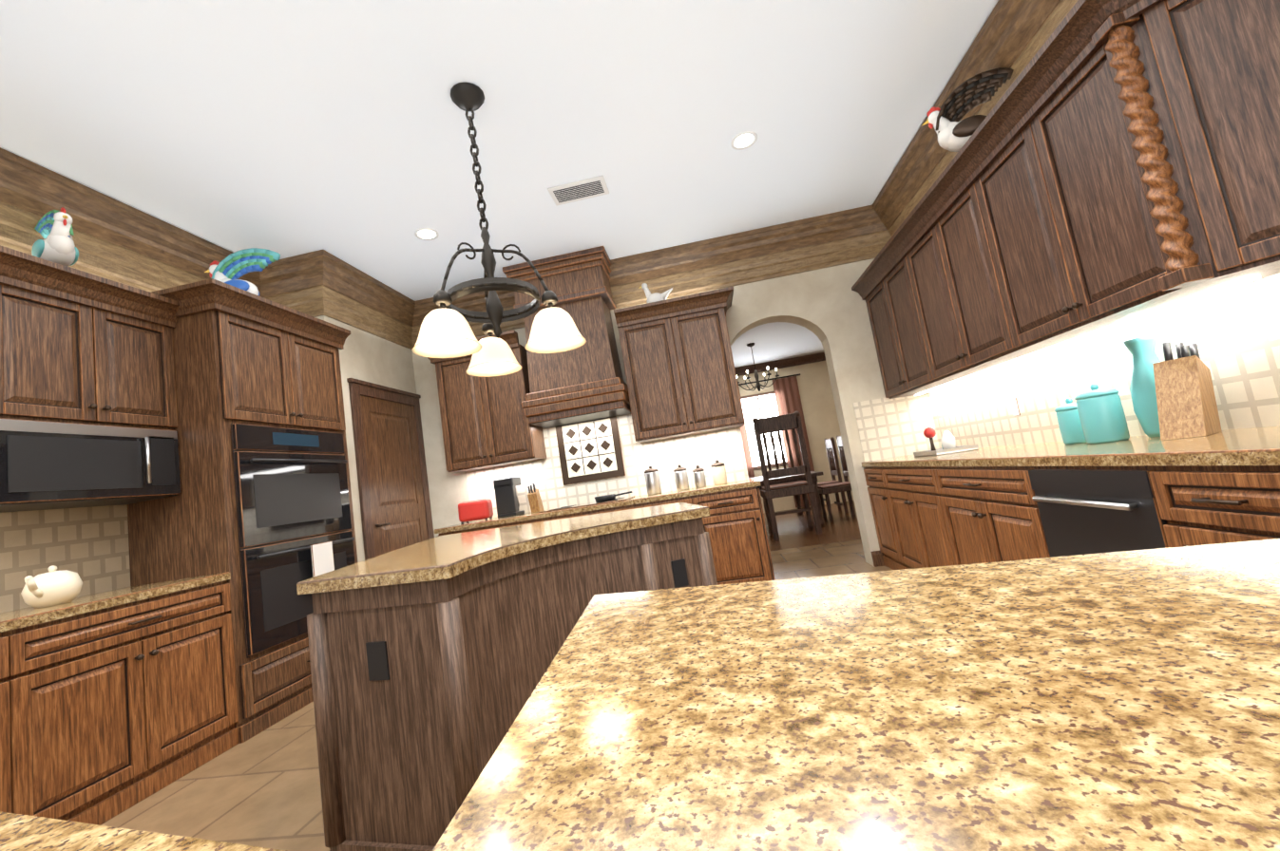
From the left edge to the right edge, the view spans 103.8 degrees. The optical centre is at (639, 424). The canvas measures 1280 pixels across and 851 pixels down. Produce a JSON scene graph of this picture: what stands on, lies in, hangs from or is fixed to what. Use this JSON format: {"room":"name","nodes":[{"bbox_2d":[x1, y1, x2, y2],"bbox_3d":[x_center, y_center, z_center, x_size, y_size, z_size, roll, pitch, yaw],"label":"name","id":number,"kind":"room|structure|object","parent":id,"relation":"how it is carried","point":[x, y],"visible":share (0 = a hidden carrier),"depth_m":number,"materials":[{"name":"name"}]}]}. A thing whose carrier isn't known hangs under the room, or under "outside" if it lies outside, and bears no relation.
{"room":"kitchen","nodes":[
{"label":"kitchen","id":0,"kind":"room"},
{"bbox_2d":[0,271,178,412],"bbox_3d":[-2.961,-0.284,2.582,0.394,0.640,0.788,-10,-6,7],"label":"upper cabinet","id":1,"kind":"object","parent":0,"relation":"attached to","point":[56,344],"depth_m":2.51,"materials":[{"name":"brown wood"}]},
{"bbox_2d":[31,207,78,266],"bbox_3d":[-3.027,-0.921,2.591,0.385,0.423,0.181,-10,-6,7],"label":"rooster","id":2,"kind":"object","parent":1,"relation":"on","point":[53,228],"visible":0.92,"depth_m":2.52,"materials":[{"name":"white ceramic"}]},
{"bbox_2d":[0,393,190,515],"bbox_3d":[-2.874,0.181,2.529,0.424,0.450,0.768,-10,-6,7],"label":"microwave","id":3,"kind":"object","parent":0,"relation":"attached to","point":[175,489],"depth_m":2.47,"materials":[{"name":"black metal"}]},
{"bbox_2d":[315,315,416,562],"bbox_3d":[-2.533,0.372,4.507,0.548,3.149,1.198,-10,-6,7],"label":"wall","id":4,"kind":"structure","parent":0,"point":[366,356],"depth_m":4.38,"materials":[{"name":"beige paint"}]},
{"bbox_2d":[0,147,266,298],"bbox_3d":[-3.462,-1.302,0.577,0.240,0.410,7.100,-10,-6,7],"label":"crown molding","id":5,"kind":"structure","parent":4,"relation":"attached to","point":[118,241],"depth_m":2.96,"materials":[{"name":"brown wood"}]},
{"bbox_2d":[262,256,320,317],"bbox_3d":[-2.727,-1.053,3.941,0.300,0.410,0.215,-10,-6,7],"label":"crown molding","id":6,"kind":"structure","parent":4,"relation":"attached to","point":[277,286],"depth_m":3.95,"materials":[{"name":"brown wood"}]},
{"bbox_2d":[292,249,418,349],"bbox_3d":[-2.388,-1.046,4.501,0.225,0.410,1.415,-10,-6,7],"label":"crown molding","id":7,"kind":"structure","parent":4,"relation":"attached to","point":[327,285],"depth_m":4.24,"materials":[{"name":"brown wood"}]},
{"bbox_2d":[346,378,434,560],"bbox_3d":[-2.146,0.769,4.522,0.071,2.255,1.010,-10,-6,7],"label":"pantry door","id":8,"kind":"structure","parent":4,"relation":"in","point":[395,509],"depth_m":4.47,"materials":[{"name":"brown wood"}]},
{"bbox_2d":[431,354,499,474],"bbox_3d":[-1.607,-0.102,4.843,0.481,1.071,0.364,-10,-6,7],"label":"upper cabinet","id":9,"kind":"object","parent":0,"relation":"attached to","point":[466,419],"depth_m":4.66,"materials":[{"name":"brown wood"}]},
{"bbox_2d":[100,500,893,850],"bbox_3d":[0.779,1.368,3.179,7.330,0.100,14.150,-10,-6,7],"label":"floor","id":10,"kind":"structure","parent":0,"point":[262,789],"depth_m":2.28,"materials":[{"name":"tile"}]},
{"bbox_2d":[0,621,41,817],"bbox_3d":[-2.708,1.234,1.493,0.652,0.870,0.948,-10,-6,7],"label":"base cabinet","id":11,"kind":"object","parent":10,"relation":"on","point":[20,692],"depth_m":1.90,"materials":[{"name":"brown wood"}]},
{"bbox_2d":[0,575,239,825],"bbox_3d":[-2.594,1.305,2.315,0.652,0.870,0.948,-10,-6,7],"label":"base cabinet","id":12,"kind":"object","parent":10,"relation":"on","point":[139,687],"depth_m":2.26,"materials":[{"name":"brown wood"}]},
{"bbox_2d":[20,565,82,609],"bbox_3d":[-2.717,0.746,2.316,0.187,0.180,0.268,-10,-6,7],"label":"teapot","id":13,"kind":"object","parent":12,"relation":"on","point":[52,587],"visible":0.98,"depth_m":2.27,"materials":[{"name":"beige ceramic"}]},
{"bbox_2d":[121,302,357,744],"bbox_3d":[-2.566,0.605,3.367,0.684,2.460,1.018,-10,-6,7],"label":"tall cabinet","id":14,"kind":"object","parent":10,"relation":"on","point":[268,508],"depth_m":2.99,"materials":[{"name":"brown wood"}]},
{"bbox_2d":[204,248,280,296],"bbox_3d":[-2.717,-0.968,3.444,0.438,0.481,0.205,-10,-6,7],"label":"rooster","id":15,"kind":"object","parent":14,"relation":"on","point":[232,269],"visible":0.67,"depth_m":3.44,"materials":[{"name":"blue ceramic"}]},
{"bbox_2d":[435,515,518,536],"bbox_3d":[-1.384,1.357,4.545,0.507,0.870,0.642,-10,-6,7],"label":"base cabinet","id":16,"kind":"object","parent":10,"relation":"on","point":[469,527],"depth_m":4.27,"materials":[{"name":"brown stone"}]},
{"bbox_2d":[458,498,493,524],"bbox_3d":[-1.538,0.813,4.687,0.288,0.192,0.180,-9,-6,-1],"label":"toaster","id":17,"kind":"object","parent":16,"relation":"on","point":[474,510],"visible":0.96,"depth_m":4.60,"materials":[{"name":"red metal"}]},
{"bbox_2d":[493,477,524,518],"bbox_3d":[-1.234,0.687,4.708,0.207,0.350,0.222,-10,-6,7],"label":"coffee maker","id":18,"kind":"object","parent":16,"relation":"on","point":[507,504],"visible":1,"depth_m":4.60,"materials":[{"name":"black plastic"}]},
{"bbox_2d":[296,502,717,850],"bbox_3d":[-0.468,0.941,2.203,1.703,0.912,1.556,-10,-6,7],"label":"kitchen island","id":19,"kind":"object","parent":10,"relation":"on","point":[431,659],"visible":0.73,"depth_m":1.60,"materials":[{"name":"brown wood"}]},
{"bbox_2d":[492,512,549,529],"bbox_3d":[-0.968,1.287,4.494,0.458,0.870,0.642,-10,-6,7],"label":"base cabinet","id":20,"kind":"object","parent":10,"relation":"on","point":[523,520],"depth_m":4.22,"materials":[{"name":"brown stone"}]},
{"bbox_2d":[527,483,544,513],"bbox_3d":[-0.981,0.689,4.697,0.085,0.268,0.165,-10,-6,7],"label":"knife block","id":21,"kind":"object","parent":20,"relation":"on","point":[535,500],"visible":1,"depth_m":4.64,"materials":[{"name":"brown wood"}]},
{"bbox_2d":[537,496,648,522],"bbox_3d":[-0.373,1.187,4.420,0.987,0.870,0.642,-10,-6,7],"label":"base cabinet","id":22,"kind":"object","parent":10,"relation":"on","point":[619,506],"depth_m":4.14,"materials":[{"name":"brown stone"}]},
{"bbox_2d":[644,465,661,495],"bbox_3d":[0.112,0.505,4.536,0.134,0.260,0.132,-10,-6,7],"label":"canister","id":23,"kind":"object","parent":22,"relation":"on","point":[652,481],"visible":1,"depth_m":4.48,"materials":[{"name":"silver metal"}]},
{"bbox_2d":[0,538,1279,850],"bbox_3d":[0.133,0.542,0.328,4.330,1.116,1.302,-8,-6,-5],"label":"countertop","id":24,"kind":"structure","parent":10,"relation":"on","point":[1114,702],"depth_m":0.30,"materials":[{"name":"beige stone"}]},
{"bbox_2d":[640,489,705,532],"bbox_3d":[0.315,1.070,4.335,0.535,0.870,0.642,-10,-6,7],"label":"base cabinet","id":25,"kind":"object","parent":10,"relation":"on","point":[694,497],"depth_m":4.06,"materials":[{"name":"brown wood"}]},
{"bbox_2d":[673,464,689,491],"bbox_3d":[0.372,0.479,4.523,0.119,0.230,0.118,-10,-6,7],"label":"canister","id":26,"kind":"object","parent":25,"relation":"on","point":[681,478],"visible":1,"depth_m":4.47,"materials":[{"name":"silver metal"}]},
{"bbox_2d":[692,465,706,488],"bbox_3d":[0.533,0.469,4.521,0.103,0.200,0.101,-10,-6,7],"label":"canister","id":27,"kind":"object","parent":25,"relation":"on","point":[699,477],"visible":0.98,"depth_m":4.48,"materials":[{"name":"silver metal"}]},
{"bbox_2d":[701,481,775,585],"bbox_3d":[0.787,0.991,4.277,0.544,0.870,0.642,-10,-6,7],"label":"base cabinet","id":28,"kind":"object","parent":10,"relation":"on","point":[735,526],"depth_m":3.97,"materials":[{"name":"brown wood"}]},
{"bbox_2d":[710,459,727,484],"bbox_3d":[0.711,0.431,4.521,0.124,0.220,0.122,-10,-6,7],"label":"canister","id":29,"kind":"object","parent":28,"relation":"on","point":[718,472],"visible":1,"depth_m":4.47,"materials":[{"name":"beige ceramic"}]},
{"bbox_2d":[748,471,824,526],"bbox_3d":[2.253,1.230,8.129,1.100,0.770,2.000,-10,-6,7],"label":"dining table","id":30,"kind":"object","parent":10,"relation":"on","point":[788,479],"visible":0.33,"depth_m":7.22,"materials":[{"name":"brown wood"}]},
{"bbox_2d":[752,411,822,541],"bbox_3d":[1.971,0.702,6.902,0.650,1.634,0.666,-10,-6,7],"label":"dining chair","id":31,"kind":"object","parent":10,"relation":"on","point":[778,424],"visible":1,"depth_m":6.62,"materials":[{"name":"brown wood"}]},
{"bbox_2d":[817,437,848,514],"bbox_3d":[3.069,0.890,8.451,0.512,1.257,0.500,-10,-6,7],"label":"dining chair","id":32,"kind":"object","parent":10,"relation":"on","point":[832,457],"visible":0.69,"depth_m":8.34,"materials":[{"name":"brown wood"}]},
{"bbox_2d":[817,436,855,522],"bbox_3d":[2.960,0.822,7.661,0.512,1.257,0.500,-10,-6,7],"label":"dining chair","id":33,"kind":"object","parent":10,"relation":"on","point":[826,490],"visible":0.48,"depth_m":7.68,"materials":[{"name":"brown wood"}]},
{"bbox_2d":[861,454,950,570],"bbox_3d":[2.348,0.732,4.126,0.675,0.870,0.556,-10,-6,7],"label":"base cabinet","id":34,"kind":"object","parent":10,"relation":"on","point":[878,507],"depth_m":4.24,"materials":[{"name":"brown wood"}]},
{"bbox_2d":[913,427,978,457],"bbox_3d":[2.234,0.115,3.719,0.280,0.207,0.400,-10,-6,7],"label":"tray","id":35,"kind":"object","parent":34,"relation":"on","point":[948,443],"visible":0.98,"depth_m":3.60,"materials":[{"name":"white ceramic"}]},
{"bbox_2d":[874,448,1022,570],"bbox_3d":[2.255,0.674,3.452,0.675,0.870,1.040,-10,-6,7],"label":"base cabinet","id":36,"kind":"object","parent":10,"relation":"on","point":[909,511],"depth_m":3.52,"materials":[{"name":"brown wood"}]},
{"bbox_2d":[923,439,1182,566],"bbox_3d":[2.132,0.597,2.568,0.675,0.870,0.982,-10,-6,7],"label":"base cabinet","id":37,"kind":"object","parent":10,"relation":"on","point":[979,517],"depth_m":2.58,"materials":[{"name":"brown wood"}]},
{"bbox_2d":[1054,398,1086,444],"bbox_3d":[2.187,-0.018,2.531,0.128,0.230,0.126,-10,-6,7],"label":"canister","id":38,"kind":"object","parent":37,"relation":"on","point":[1070,427],"visible":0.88,"depth_m":2.50,"materials":[{"name":"teal ceramic"}]},
{"bbox_2d":[1074,383,1129,444],"bbox_3d":[2.112,-0.051,2.301,0.154,0.270,0.152,-10,-6,7],"label":"canister","id":39,"kind":"object","parent":37,"relation":"on","point":[1101,414],"visible":1,"depth_m":2.25,"materials":[{"name":"teal ceramic"}]},
{"bbox_2d":[1122,334,1160,437],"bbox_3d":[2.209,-0.163,2.166,0.150,0.430,0.150,-10,-6,7],"label":"vase","id":40,"kind":"object","parent":37,"relation":"on","point":[1145,358],"visible":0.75,"depth_m":2.15,"materials":[{"name":"teal ceramic"}]},
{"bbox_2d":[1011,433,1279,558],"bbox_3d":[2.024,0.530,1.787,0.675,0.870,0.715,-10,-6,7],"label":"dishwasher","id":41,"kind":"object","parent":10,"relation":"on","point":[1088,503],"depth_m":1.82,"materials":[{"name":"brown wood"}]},
{"bbox_2d":[1152,342,1222,440],"bbox_3d":[2.090,-0.142,1.939,0.233,0.378,0.120,-6,-7,-28],"label":"knife block","id":42,"kind":"object","parent":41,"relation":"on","point":[1187,406],"visible":1,"depth_m":1.90,"materials":[{"name":"brown wood"}]},
{"bbox_2d":[1136,440,1279,549],"bbox_3d":[1.953,0.485,1.269,0.675,0.870,0.450,-10,-6,7],"label":"base cabinet","id":43,"kind":"object","parent":10,"relation":"on","point":[1229,495],"depth_m":1.38,"materials":[{"name":"brown wood"}]},
{"bbox_2d":[0,0,998,301],"bbox_3d":[-0.905,-1.936,0.885,5.680,0.120,8.600,-10,-6,7],"label":"ceiling","id":44,"kind":"structure","parent":0,"point":[296,127],"depth_m":2.73,"materials":[{"name":"white paint"}]},
{"bbox_2d":[414,228,439,240],"bbox_3d":[-1.623,-1.443,3.820,0.170,0.006,0.170,-10,-6,7],"label":"recessed light","id":45,"kind":"object","parent":44,"relation":"in","point":[426,234],"visible":1,"depth_m":3.82,"materials":[{"name":"white ceramic"}]},
{"bbox_2d":[414,290,524,337],"bbox_3d":[-1.609,-1.112,5.007,1.170,0.410,0.215,-10,-6,7],"label":"crown molding","id":46,"kind":"structure","parent":44,"relation":"attached to","point":[474,302],"depth_m":5.00,"materials":[{"name":"brown wood"}]},
{"bbox_2d":[412,81,586,377],"bbox_3d":[-0.714,-1.025,2.503,0.712,1.384,0.777,-10,-6,7],"label":"chandelier","id":47,"kind":"object","parent":44,"relation":"hanging from","point":[446,332],"visible":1,"depth_m":2.44,"materials":[{"name":"white glass"}]},
{"bbox_2d":[547,175,609,205],"bbox_3d":[-0.433,-1.652,3.562,0.400,0.013,0.220,-10,-6,7],"label":"ceiling vent","id":48,"kind":"object","parent":44,"relation":"in","point":[579,190],"visible":0.98,"depth_m":3.55,"materials":[{"name":"white metal"}]},
{"bbox_2d":[731,131,757,150],"bbox_3d":[0.684,-1.858,3.293,0.170,0.006,0.170,-10,-6,7],"label":"recessed light","id":49,"kind":"object","parent":44,"relation":"in","point":[744,140],"visible":1,"depth_m":3.29,"materials":[{"name":"white ceramic"}]},
{"bbox_2d":[609,205,881,310],"bbox_3d":[0.872,-1.531,4.700,2.520,0.410,0.215,-10,-6,7],"label":"crown molding","id":50,"kind":"structure","parent":44,"relation":"attached to","point":[850,236],"depth_m":4.69,"materials":[{"name":"brown wood"}]},
{"bbox_2d":[870,0,1078,248],"bbox_3d":[1.663,-2.102,0.545,0.215,0.410,8.300,-10,-6,7],"label":"crown molding","id":51,"kind":"structure","parent":44,"relation":"attached to","point":[1015,30],"depth_m":2.86,"materials":[{"name":"brown wood"}]},
{"bbox_2d":[484,341,549,466],"bbox_3d":[-1.248,-0.163,4.799,0.482,1.071,0.364,-10,-6,7],"label":"upper cabinet","id":52,"kind":"object","parent":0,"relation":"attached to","point":[518,423],"depth_m":4.61,"materials":[{"name":"brown wood"}]},
{"bbox_2d":[511,257,615,306],"bbox_3d":[-0.713,-1.256,4.766,0.830,0.250,0.468,-10,-6,7],"label":"upper cabinet","id":53,"kind":"object","parent":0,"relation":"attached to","point":[591,276],"depth_m":4.52,"materials":[{"name":"brown wood"}]},
{"bbox_2d":[515,287,625,401],"bbox_3d":[-0.630,-0.725,4.714,0.790,0.830,0.458,-10,-6,7],"label":"range hood","id":54,"kind":"object","parent":0,"relation":"attached to","point":[592,368],"depth_m":4.48,"materials":[{"name":"brown wood"}]},
{"bbox_2d":[411,258,885,566],"bbox_3d":[-0.073,0.034,4.917,5.680,3.150,0.220,-10,-6,7],"label":"wall","id":55,"kind":"structure","parent":0,"point":[827,307],"depth_m":4.68,"materials":[{"name":"beige paint"}]},
{"bbox_2d":[870,550,884,567],"bbox_3d":[0.091,1.515,4.639,4.180,0.130,0.030,-10,-6,7],"label":"baseboard","id":56,"kind":"structure","parent":55,"relation":"attached to","point":[877,558],"depth_m":4.39,"materials":[{"name":"brown wood"}]},
{"bbox_2d":[616,310,697,443],"bbox_3d":[0.165,-0.401,4.624,0.537,1.071,0.364,-10,-6,7],"label":"upper cabinet","id":57,"kind":"object","parent":0,"relation":"attached to","point":[658,387],"depth_m":4.45,"materials":[{"name":"brown wood"}]},
{"bbox_2d":[638,283,672,303],"bbox_3d":[0.159,-1.196,4.707,0.320,0.300,0.110,-10,-6,7],"label":"bird figurine","id":58,"kind":"object","parent":57,"relation":"on","point":[654,297],"visible":0.65,"depth_m":4.68,"materials":[{"name":"white ceramic"}]},
{"bbox_2d":[678,303,745,436],"bbox_3d":[0.579,-0.471,4.572,0.537,1.071,0.364,-10,-6,7],"label":"upper cabinet","id":59,"kind":"object","parent":0,"relation":"attached to","point":[710,366],"depth_m":4.39,"materials":[{"name":"brown wood"}]},
{"bbox_2d":[730,322,823,367],"bbox_3d":[1.641,-1.448,7.660,5.800,0.120,5.550,-10,-6,7],"label":"ceiling","id":60,"kind":"structure","parent":0,"point":[774,341],"depth_m":8.73,"materials":[{"name":"white paint"}]},
{"bbox_2d":[736,343,779,391],"bbox_3d":[1.916,-0.936,8.363,0.730,0.820,0.642,-10,-6,7],"label":"dining chandelier","id":61,"kind":"object","parent":60,"relation":"hanging from","point":[757,385],"visible":0.98,"depth_m":8.32,"materials":[{"name":"black metal"}]},
{"bbox_2d":[737,361,853,513],"bbox_3d":[2.268,0.328,10.307,6.100,3.000,0.150,-10,-6,7],"label":"wall","id":62,"kind":"structure","parent":0,"point":[818,405],"depth_m":10.10,"materials":[{"name":"paint"}]},
{"bbox_2d":[740,391,787,469],"bbox_3d":[2.506,0.126,10.193,0.900,1.500,0.040,-10,-6,7],"label":"dining room window","id":63,"kind":"structure","parent":62,"relation":"in","point":[759,406],"depth_m":10.22,"materials":[{"name":"white glass"}]},
{"bbox_2d":[737,373,814,508],"bbox_3d":[2.543,0.422,10.088,1.800,2.625,0.037,-10,-6,7],"label":"curtain","id":64,"kind":"object","parent":62,"relation":"hanging from","point":[787,395],"visible":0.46,"depth_m":10.09,"materials":[{"name":"brown fabric"}]},
{"bbox_2d":[734,351,825,376],"bbox_3d":[2.034,-1.078,10.329,5.800,0.160,0.110,-10,-6,7],"label":"crown molding","id":65,"kind":"structure","parent":62,"relation":"attached to","point":[791,362],"depth_m":10.16,"materials":[{"name":"brown wood"}]},
{"bbox_2d":[862,281,942,402],"bbox_3d":[2.277,-0.747,4.273,0.362,0.970,0.537,-10,-6,7],"label":"upper cabinet","id":66,"kind":"object","parent":0,"relation":"attached to","point":[873,298],"depth_m":4.38,"materials":[{"name":"brown wood"}]},
{"bbox_2d":[878,258,980,395],"bbox_3d":[2.215,-0.786,3.828,0.362,0.970,0.595,-10,-6,7],"label":"upper cabinet","id":67,"kind":"object","parent":0,"relation":"attached to","point":[891,286],"depth_m":3.94,"materials":[{"name":"brown wood"}]},
{"bbox_2d":[897,224,1026,383],"bbox_3d":[2.150,-0.826,3.356,0.362,0.970,0.595,-10,-6,7],"label":"upper cabinet","id":68,"kind":"object","parent":0,"relation":"attached to","point":[917,264],"depth_m":3.46,"materials":[{"name":"brown wood"}]},
{"bbox_2d":[927,186,1071,372],"bbox_3d":[2.084,-0.867,2.882,0.362,0.970,0.595,-10,-6,7],"label":"upper cabinet","id":69,"kind":"object","parent":0,"relation":"attached to","point":[964,292],"depth_m":2.98,"materials":[{"name":"brown wood"}]},
{"bbox_2d":[922,67,1013,152],"bbox_3d":[1.853,-1.686,2.802,0.437,0.481,0.206,-10,-6,7],"label":"rooster","id":70,"kind":"object","parent":69,"relation":"on","point":[954,132],"visible":0.85,"depth_m":2.79,"materials":[{"name":"brown ceramic"}]},
{"bbox_2d":[961,133,1163,357],"bbox_3d":[2.019,-0.908,2.409,0.362,0.970,0.595,-10,-6,7],"label":"upper cabinet","id":71,"kind":"object","parent":0,"relation":"attached to","point":[1022,315],"depth_m":2.52,"materials":[{"name":"brown wood"}]},
{"bbox_2d":[1007,7,1279,334],"bbox_3d":[1.937,-0.945,1.946,0.398,0.970,0.577,-10,-6,7],"label":"upper cabinet","id":72,"kind":"object","parent":0,"relation":"attached to","point":[1104,186],"depth_m":1.96,"materials":[{"name":"brown wood"}]},
{"bbox_2d":[1109,0,1279,285],"bbox_3d":[1.883,-0.979,1.558,0.398,0.970,0.403,-10,-6,7],"label":"upper cabinet","id":73,"kind":"object","parent":0,"relation":"attached to","point":[1204,75],"depth_m":1.61,"materials":[{"name":"brown wood"}]}
]}

